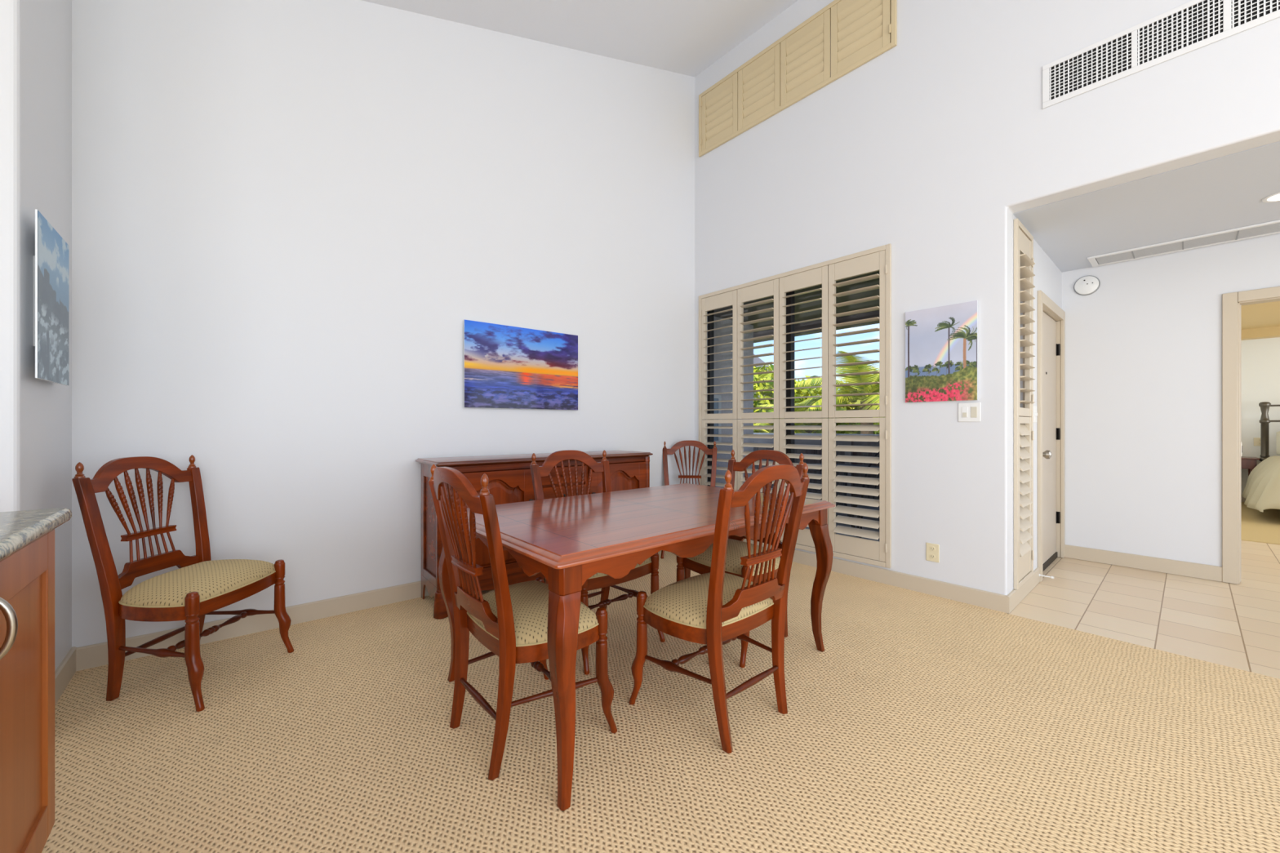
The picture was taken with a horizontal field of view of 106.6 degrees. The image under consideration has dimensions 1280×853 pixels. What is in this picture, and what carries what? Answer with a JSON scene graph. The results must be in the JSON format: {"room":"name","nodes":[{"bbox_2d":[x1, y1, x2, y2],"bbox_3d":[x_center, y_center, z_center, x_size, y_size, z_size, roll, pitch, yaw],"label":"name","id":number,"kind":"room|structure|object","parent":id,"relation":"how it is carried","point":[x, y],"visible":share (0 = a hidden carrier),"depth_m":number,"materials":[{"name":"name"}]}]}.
{"room":"dining room","nodes":[
{"label":"dining room","id":0,"kind":"room"},
{"bbox_2d":[0,0,71,671],"bbox_3d":[-3.498,-0.660,1.103,2.755,3.600,0.935,0,0,-41],"label":"wall","id":1,"kind":"structure","parent":0,"point":[36,35],"depth_m":1.77,"materials":[{"name":"white paint"}]},
{"bbox_2d":[32,208,68,386],"bbox_3d":[-2.276,-0.464,1.828,0.042,0.592,0.440,0,0,-41],"label":"wall picture","id":2,"kind":"object","parent":1,"relation":"attached to","point":[51,259],"visible":1,"depth_m":1.79,"materials":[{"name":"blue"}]},
{"bbox_2d":[54,646,76,705],"bbox_3d":[-2.392,1.084,1.942,0.015,0.112,0.755,0,0,-41],"label":"baseboard","id":3,"kind":"structure","parent":1,"relation":"attached to","point":[64,673],"depth_m":2.06,"materials":[{"name":"beige paint"}]},
{"bbox_2d":[71,0,694,647],"bbox_3d":[-1.112,-1.276,3.572,4.490,4.833,0.150,0,0,-40],"label":"wall","id":4,"kind":"structure","parent":0,"point":[290,217],"depth_m":2.90,"materials":[{"name":"white paint"}]},
{"bbox_2d":[75,581,429,671],"bbox_3d":[-1.035,1.087,3.529,4.146,0.105,0.015,0,0,-40],"label":"baseboard","id":5,"kind":"structure","parent":4,"relation":"attached to","point":[94,655],"depth_m":2.66,"materials":[{"name":"beige paint"}]},
{"bbox_2d":[463,319,577,410],"bbox_3d":[-0.880,-0.436,3.647,0.934,0.617,0.031,0,0,-40],"label":"wall picture","id":6,"kind":"object","parent":4,"relation":"attached to","point":[505,366],"visible":1,"depth_m":3.59,"materials":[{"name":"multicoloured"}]},
{"bbox_2d":[361,0,797,76],"bbox_3d":[0.300,-2.573,-0.114,7.200,2.346,7.850,0,0,-41],"label":"ceiling","id":7,"kind":"structure","parent":0,"point":[682,37],"depth_m":3.80,"materials":[{"name":"white paint"}]},
{"bbox_2d":[41,550,1279,852],"bbox_3d":[0.279,1.165,-0.166,7.000,0.050,7.800,0,0,-41],"label":"floor","id":8,"kind":"structure","parent":0,"point":[922,722],"depth_m":1.70,"materials":[{"name":"carpet"}]},
{"bbox_2d":[0,528,54,852],"bbox_3d":[-1.185,0.703,0.417,0.672,0.874,1.698,0,0,-41],"label":"base cabinet","id":9,"kind":"object","parent":8,"relation":"on","point":[27,576],"visible":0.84,"depth_m":1.10,"materials":[{"name":"brown wood"}]},
{"bbox_2d":[0,507,71,561],"bbox_3d":[-1.250,0.248,0.431,0.672,0.036,1.885,0,0,-41],"label":"countertop","id":10,"kind":"structure","parent":9,"relation":"on","point":[18,529],"depth_m":1.12,"materials":[{"name":"stone"}]},
{"bbox_2d":[71,454,293,711],"bbox_3d":[-2.025,0.640,2.159,0.556,0.999,0.527,0,0,0],"label":"dining chair","id":11,"kind":"object","parent":8,"relation":"on","point":[201,586],"visible":1,"depth_m":2.04,"materials":[{"name":"brown wood"}]},
{"bbox_2d":[120,559,275,606],"bbox_3d":[-1.974,0.679,2.159,0.369,0.094,0.507,0,0,0],"label":"seat cushion","id":12,"kind":"object","parent":11,"relation":"on","point":[202,582],"depth_m":2.03,"materials":[{"name":"fabric"}]},
{"bbox_2d":[428,464,617,780],"bbox_3d":[-0.458,0.640,1.792,0.556,0.999,0.527,0,0,-41],"label":"dining chair","id":13,"kind":"object","parent":8,"relation":"on","point":[510,621],"visible":0.98,"depth_m":1.63,"materials":[{"name":"brown wood"}]},
{"bbox_2d":[470,580,597,644],"bbox_3d":[-0.420,0.679,1.826,0.369,0.094,0.507,0,0,-41],"label":"seat cushion","id":14,"kind":"object","parent":13,"relation":"on","point":[528,625],"depth_m":1.69,"materials":[{"name":"fabric"}]},
{"bbox_2d":[415,450,653,619],"bbox_3d":[-0.680,0.677,3.497,1.693,0.925,0.472,0,0,-40],"label":"sideboard","id":15,"kind":"object","parent":8,"relation":"on","point":[509,476],"visible":0.47,"depth_m":3.12,"materials":[{"name":"brown wood"}]},
{"bbox_2d":[529,449,665,675],"bbox_3d":[-0.239,0.640,2.555,0.527,0.999,0.556,0,0,-42],"label":"dining chair","id":16,"kind":"object","parent":8,"relation":"on","point":[599,580],"visible":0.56,"depth_m":2.58,"materials":[{"name":"brown wood"}]},
{"bbox_2d":[591,557,651,577],"bbox_3d":[-0.205,0.679,2.517,0.507,0.094,0.369,0,0,-42],"label":"seat cushion","id":17,"kind":"object","parent":16,"relation":"on","point":[646,563],"depth_m":2.45,"materials":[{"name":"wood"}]},
{"bbox_2d":[435,483,835,810],"bbox_3d":[0.037,0.760,2.278,1.627,0.760,1.050,0,0,-41],"label":"dining table","id":18,"kind":"object","parent":8,"relation":"on","point":[570,540],"visible":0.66,"depth_m":1.75,"materials":[{"name":"brown wood"}]},
{"bbox_2d":[660,440,716,559],"bbox_3d":[0.457,0.640,4.344,0.527,0.999,0.556,0,0,5],"label":"dining chair","id":19,"kind":"object","parent":8,"relation":"on","point":[700,446],"visible":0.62,"depth_m":4.55,"materials":[{"name":"brown wood"}]},
{"bbox_2d":[628,462,809,753],"bbox_3d":[0.326,0.640,1.918,0.527,0.999,0.556,0,0,-41],"label":"dining chair","id":20,"kind":"object","parent":8,"relation":"on","point":[714,609],"visible":1,"depth_m":1.78,"materials":[{"name":"brown wood"}]},
{"bbox_2d":[644,572,773,626],"bbox_3d":[0.293,0.679,1.957,0.507,0.094,0.369,0,0,-41],"label":"seat cushion","id":21,"kind":"object","parent":20,"relation":"on","point":[684,602],"depth_m":1.83,"materials":[{"name":"fabric"}]},
{"bbox_2d":[676,449,804,667],"bbox_3d":[0.541,0.640,2.614,0.556,0.999,0.527,0,0,-38],"label":"dining chair","id":22,"kind":"object","parent":8,"relation":"on","point":[737,548],"visible":0.21,"depth_m":2.56,"materials":[{"name":"brown wood"}]},
{"bbox_2d":[688,538,780,574],"bbox_3d":[0.501,0.679,2.583,0.369,0.094,0.507,0,0,-38],"label":"seat cushion","id":23,"kind":"object","parent":22,"relation":"on","point":[737,548],"depth_m":2.46,"materials":[{"name":"fabric"}]},
{"bbox_2d":[714,316,753,488],"bbox_3d":[0.855,-0.080,5.865,1.469,2.479,0.240,0,0,-41],"label":"wall","id":24,"kind":"structure","parent":0,"point":[723,356],"depth_m":5.91,"materials":[{"name":"grey paint"}]},
{"bbox_2d":[714,395,721,442],"bbox_3d":[0.875,-0.075,5.711,0.280,0.590,0.020,0,0,-41],"label":"window","id":25,"kind":"structure","parent":24,"relation":"in","point":[717,397],"depth_m":5.77,"materials":[{"name":"white glass"}]},
{"bbox_2d":[714,271,879,333],"bbox_3d":[-0.072,-1.390,7.392,2.070,0.140,9.518,0,0,-41],"label":"ceiling","id":26,"kind":"structure","parent":0,"point":[815,295],"depth_m":5.24,"materials":[{"name":"brown wood"}]},
{"bbox_2d":[753,311,879,342],"bbox_3d":[0.642,-1.262,8.011,0.140,0.114,9.518,0,0,-41],"label":"trim","id":27,"kind":"structure","parent":26,"relation":"attached to","point":[873,314],"depth_m":6.04,"materials":[{"name":"brown wood"}]},
{"bbox_2d":[805,522,879,541],"bbox_3d":[-0.042,1.210,7.418,2.150,0.100,9.518,0,0,-41],"label":"floor","id":28,"kind":"structure","parent":0,"point":[837,523],"depth_m":5.38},
{"bbox_2d":[753,432,879,520],"bbox_3d":[0.593,0.630,8.051,0.120,1.060,9.602,0,0,-41],"label":"balcony railing","id":29,"kind":"object","parent":28,"relation":"on","point":[802,442],"visible":0.02,"depth_m":5.92,"materials":[{"name":"white"}]},
{"bbox_2d":[808,463,879,528],"bbox_3d":[2.142,0.796,5.089,0.860,0.723,0.860,0,0,-41],"label":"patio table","id":30,"kind":"object","parent":28,"relation":"on","point":[845,473],"visible":0.17,"depth_m":5.10,"materials":[{"name":"grey metal"}]},
{"bbox_2d":[855,452,879,537],"bbox_3d":[2.166,0.683,4.222,0.461,0.957,0.462,0,0,29],"label":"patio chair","id":31,"kind":"object","parent":28,"relation":"on","point":[876,454],"visible":0.14,"depth_m":4.43,"materials":[{"name":"grey metal"}]},
{"bbox_2d":[694,0,1279,595],"bbox_3d":[2.993,-1.185,2.161,0.150,4.850,7.560,0,0,-41],"label":"wall","id":32,"kind":"structure","parent":0,"point":[929,148],"depth_m":3.12,"materials":[{"name":"white paint"}]},
{"bbox_2d":[707,291,794,496],"bbox_3d":[1.290,-0.144,4.186,0.060,2.268,1.782,0,0,-41],"label":"window","id":33,"kind":"structure","parent":32,"relation":"in","point":[790,309],"depth_m":4.16,"materials":[{"name":"brown metal"}]},
{"bbox_2d":[698,243,891,568],"bbox_3d":[1.201,-0.142,4.109,0.089,2.322,1.833,0,0,-41],"label":"window shutters","id":34,"kind":"object","parent":32,"relation":"attached to","point":[826,273],"visible":0.81,"depth_m":3.79,"materials":[{"name":"beige paint"}]},
{"bbox_2d":[698,0,897,156],"bbox_3d":[1.216,-3.011,4.096,0.060,0.617,1.868,0,0,-41],"label":"window shutters","id":35,"kind":"object","parent":32,"relation":"attached to","point":[843,36],"visible":1,"depth_m":3.97,"materials":[{"name":"beige paint"}]},
{"bbox_2d":[742,538,1006,613],"bbox_3d":[1.394,1.089,3.879,0.015,0.103,2.568,0,0,-41],"label":"baseboard","id":36,"kind":"structure","parent":32,"relation":"attached to","point":[989,600],"depth_m":3.29,"materials":[{"name":"beige paint"}]},
{"bbox_2d":[926,542,939,562],"bbox_3d":[1.973,0.855,3.216,0.009,0.121,0.079,0,0,-41],"label":"power outlet","id":37,"kind":"object","parent":32,"relation":"attached to","point":[932,549],"visible":1,"depth_m":3.21,"materials":[{"name":"beige plastic"}]},
{"bbox_2d":[929,546,935,551],"bbox_3d":[1.971,0.829,3.214,0.002,0.033,0.033,0,0,-41],"label":"socket","id":38,"kind":"object","parent":37,"relation":"attached to","point":[931,548],"depth_m":3.21,"materials":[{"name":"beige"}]},
{"bbox_2d":[929,554,935,559],"bbox_3d":[1.971,0.881,3.214,0.002,0.033,0.033,0,0,-41],"label":"socket","id":39,"kind":"object","parent":37,"relation":"attached to","point":[931,556],"depth_m":3.21,"materials":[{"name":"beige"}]},
{"bbox_2d":[905,300,977,402],"bbox_3d":[1.997,-0.478,3.176,0.017,0.632,0.424,0,0,-41],"label":"wall picture","id":40,"kind":"object","parent":32,"relation":"attached to","point":[941,342],"visible":1,"depth_m":3.15,"materials":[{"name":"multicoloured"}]},
{"bbox_2d":[958,402,981,422],"bbox_3d":[2.109,-0.087,3.056,0.012,0.122,0.123,0,0,-41],"label":"light switch","id":41,"kind":"object","parent":32,"relation":"attached to","point":[967,411],"visible":1,"depth_m":3.05,"materials":[{"name":"white plastic"}]},
{"bbox_2d":[1042,0,1279,109],"bbox_3d":[2.866,-1.973,2.187,0.008,0.248,1.580,0,0,-41],"label":"air vent","id":42,"kind":"object","parent":32,"relation":"in","point":[1123,54],"visible":1,"depth_m":2.45,"materials":[{"name":"white metal"}]},
{"bbox_2d":[1012,213,1062,590],"bbox_3d":[3.017,-0.095,3.679,1.876,2.489,0.140,0,0,-41],"label":"wall","id":43,"kind":"structure","parent":0,"point":[1047,278],"depth_m":3.46,"materials":[{"name":"white paint"}]},
{"bbox_2d":[1006,567,1039,613],"bbox_3d":[2.582,1.089,3.200,0.920,0.103,0.015,0,0,-41],"label":"baseboard","id":44,"kind":"structure","parent":43,"relation":"attached to","point":[1015,597],"depth_m":3.11,"materials":[{"name":"beige paint"}]},
{"bbox_2d":[1013,217,1035,589],"bbox_3d":[2.542,-0.138,3.171,0.460,2.345,0.089,0,0,-41],"label":"window shutters","id":45,"kind":"object","parent":43,"relation":"attached to","point":[1024,260],"visible":0.92,"depth_m":3.13,"materials":[{"name":"beige paint"}]},
{"bbox_2d":[1033,405,1037,422],"bbox_3d":[2.838,-0.083,3.423,0.115,0.118,0.013,0,0,-41],"label":"light switch","id":46,"kind":"object","parent":43,"relation":"attached to","point":[1035,408],"visible":0.9,"depth_m":3.42,"materials":[{"name":"white plastic"}]},
{"bbox_2d":[1039,573,1053,578],"bbox_3d":[2.928,1.085,3.435,0.020,0.020,0.082,0,0,-41],"label":"door stop","id":47,"kind":"object","parent":43,"relation":"attached to","point":[1051,577],"visible":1,"depth_m":3.43,"materials":[{"name":"white plastic"}]},
{"bbox_2d":[1037,289,1065,582],"bbox_3d":[3.274,0.075,3.849,1.019,2.130,0.180,0,0,-41],"label":"door","id":48,"kind":"structure","parent":43,"relation":"in","point":[1051,333],"depth_m":3.94,"materials":[{"name":"beige paint"}]},
{"bbox_2d":[1006,540,1279,679],"bbox_3d":[5.332,1.169,2.416,4.060,0.053,5.082,0,0,-41],"label":"floor tile","id":49,"kind":"structure","parent":0,"point":[1233,625],"depth_m":3.01,"materials":[{"name":"beige tile"}]},
{"bbox_2d":[1013,141,1279,329],"bbox_3d":[6.887,-1.379,3.738,7.799,0.159,4.842,0,0,-41],"label":"ceiling","id":50,"kind":"structure","parent":0,"point":[1225,193],"depth_m":2.98,"materials":[{"name":"white paint"}]},
{"bbox_2d":[1087,219,1279,266],"bbox_3d":[4.191,-1.332,3.282,0.310,0.014,1.600,0,0,-41],"label":"ceiling vent","id":51,"kind":"object","parent":50,"relation":"in","point":[1269,228],"visible":1,"depth_m":3.48,"materials":[{"name":"white metal"}]},
{"bbox_2d":[1241,325,1279,340],"bbox_3d":[9.229,-1.237,5.310,0.200,0.124,4.150,0,0,-41],"label":"trim","id":52,"kind":"structure","parent":50,"relation":"attached to","point":[1271,331],"depth_m":6.33,"materials":[{"name":"brown paint"}]},
{"bbox_2d":[1262,191,1279,202],"bbox_3d":[3.745,-1.335,2.759,0.180,0.005,0.180,0,0,-41],"label":"recessed light","id":53,"kind":"object","parent":50,"relation":"in","point":[1273,197],"visible":1,"depth_m":2.80,"materials":[{"name":"white glass"}]},
{"bbox_2d":[1062,232,1279,566],"bbox_3d":[5.279,-0.095,2.409,0.120,2.489,4.742,0,0,-41],"label":"wall","id":54,"kind":"structure","parent":0,"point":[1144,349],"depth_m":3.75,"materials":[{"name":"white paint"}]},
{"bbox_2d":[1073,275,1100,295],"bbox_3d":[3.775,-1.188,4.032,0.025,0.166,0.166,0,0,-41],"label":"smoke detector","id":55,"kind":"object","parent":54,"relation":"attached to","point":[1086,285],"visible":1,"depth_m":4.02,"materials":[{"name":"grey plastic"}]},
{"bbox_2d":[1064,544,1222,582],"bbox_3d":[3.965,1.086,3.822,0.015,0.108,0.887,0,0,-41],"label":"baseboard","id":56,"kind":"structure","parent":54,"relation":"attached to","point":[1199,571],"depth_m":3.77,"materials":[{"name":"beige paint"}]},
{"bbox_2d":[1222,286,1279,584],"bbox_3d":[4.622,0.088,3.152,0.140,2.103,0.985,0,0,-41],"label":"door frame","id":57,"kind":"structure","parent":54,"relation":"in","point":[1232,303],"depth_m":3.45,"materials":[{"name":"beige paint"}]},
{"bbox_2d":[1241,337,1279,493],"bbox_3d":[9.974,-0.080,6.054,0.100,2.440,4.300,0,0,-41],"label":"wall","id":58,"kind":"structure","parent":0,"point":[1260,357],"depth_m":7.01,"materials":[{"name":"white paint"}]},
{"bbox_2d":[1253,437,1260,445],"bbox_3d":[9.091,0.235,6.989,0.009,0.120,0.120,0,0,-41],"label":"power outlet","id":59,"kind":"object","parent":58,"relation":"attached to","point":[1256,440],"visible":0.57,"depth_m":7.01,"materials":[{"name":"beige plastic"}]},
{"bbox_2d":[1241,502,1279,544],"bbox_3d":[8.596,1.162,4.926,4.160,0.056,4.600,0,0,-41],"label":"floor","id":60,"kind":"structure","parent":0,"point":[1257,526],"depth_m":5.44,"materials":[{"name":"carpet"}]},
{"bbox_2d":[1241,456,1259,475],"bbox_3d":[8.707,0.796,7.034,0.500,0.675,0.500,0,0,-41],"label":"nightstand","id":61,"kind":"object","parent":60,"relation":"on","point":[1247,463],"visible":0.13,"depth_m":6.77,"materials":[{"name":"brown wood"}]},
{"bbox_2d":[1241,401,1279,512],"bbox_3d":[8.718,0.397,5.445,2.204,1.475,2.296,0,0,-41],"label":"bed","id":62,"kind":"object","parent":60,"relation":"on","point":[1261,492],"visible":1,"depth_m":5.97,"materials":[{"name":"beige fabric"}]},
{"bbox_2d":[1241,455,1279,512],"bbox_3d":[8.581,0.712,5.326,1.841,0.662,2.296,0,0,-41],"label":"duvet","id":63,"kind":"object","parent":62,"relation":"on","point":[1261,492],"depth_m":5.75,"materials":[{"name":"beige fabric"}]},
{"bbox_2d":[1275,431,1279,455],"bbox_3d":[9.013,0.240,6.307,0.180,0.400,0.720,0,0,-41],"label":"pillow","id":64,"kind":"object","parent":62,"relation":"on","point":[1277,433],"visible":1,"depth_m":6.56,"materials":[{"name":"beige fabric"}]},
{"label":"outside","id":65,"kind":"structure","parent":0,"visible":0},
{"bbox_3d":[55.307,4.265,65.665,157.600,0.150,260.000,0,0,-41],"label":"ground","id":66,"kind":"structure","parent":65,"visible":0},
{"bbox_2d":[753,353,773,398],"bbox_3d":[3.199,0.540,19.742,5.640,7.300,4.640,0,0,14],"label":"house","id":67,"kind":"structure","parent":66,"relation":"on","point":[756,360],"depth_m":18.23,"materials":[{"name":"grey paint"}]},
{"bbox_2d":[753,402,814,433],"bbox_3d":[2.296,1.912,8.496,2.186,4.569,2.032,0,0,-41],"label":"palm tree","id":68,"kind":"object","parent":66,"relation":"on","point":[799,403],"visible":0.12,"depth_m":8.41,"materials":[{"name":"green plant"}]},
{"bbox_2d":[753,364,822,425],"bbox_3d":[2.893,1.275,11.601,3.648,5.839,3.629,0,0,-41],"label":"bush","id":69,"kind":"object","parent":66,"relation":"on","point":[766,385],"visible":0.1,"depth_m":10.80,"materials":[{"name":"green plant"}]},
{"bbox_2d":[755,398,860,433],"bbox_3d":[3.077,1.831,8.648,2.102,4.729,2.161,0,0,-41],"label":"palm tree","id":70,"kind":"object","parent":66,"relation":"on","point":[764,405],"visible":0.16,"depth_m":8.56,"materials":[{"name":"green plant"}]},
{"bbox_2d":[794,351,880,434],"bbox_3d":[3.687,1.521,7.825,2.544,5.349,2.597,0,0,-41],"label":"palm tree","id":71,"kind":"object","parent":66,"relation":"on","point":[865,388],"visible":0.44,"depth_m":7.62,"materials":[{"name":"green plant"}]},
{"bbox_2d":[795,394,879,434],"bbox_3d":[3.383,1.768,9.396,3.122,4.855,3.213,0,0,-13],"label":"bush","id":72,"kind":"object","parent":66,"relation":"on","point":[845,407],"visible":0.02,"depth_m":8.88,"materials":[{"name":"green plant"}]},
{"bbox_2d":[820,369,879,434],"bbox_3d":[5.245,1.498,9.682,3.330,5.393,3.639,0,0,-1],"label":"bush","id":73,"kind":"object","parent":66,"relation":"on","point":[855,402],"visible":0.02,"depth_m":9.61,"materials":[{"name":"green plant"}]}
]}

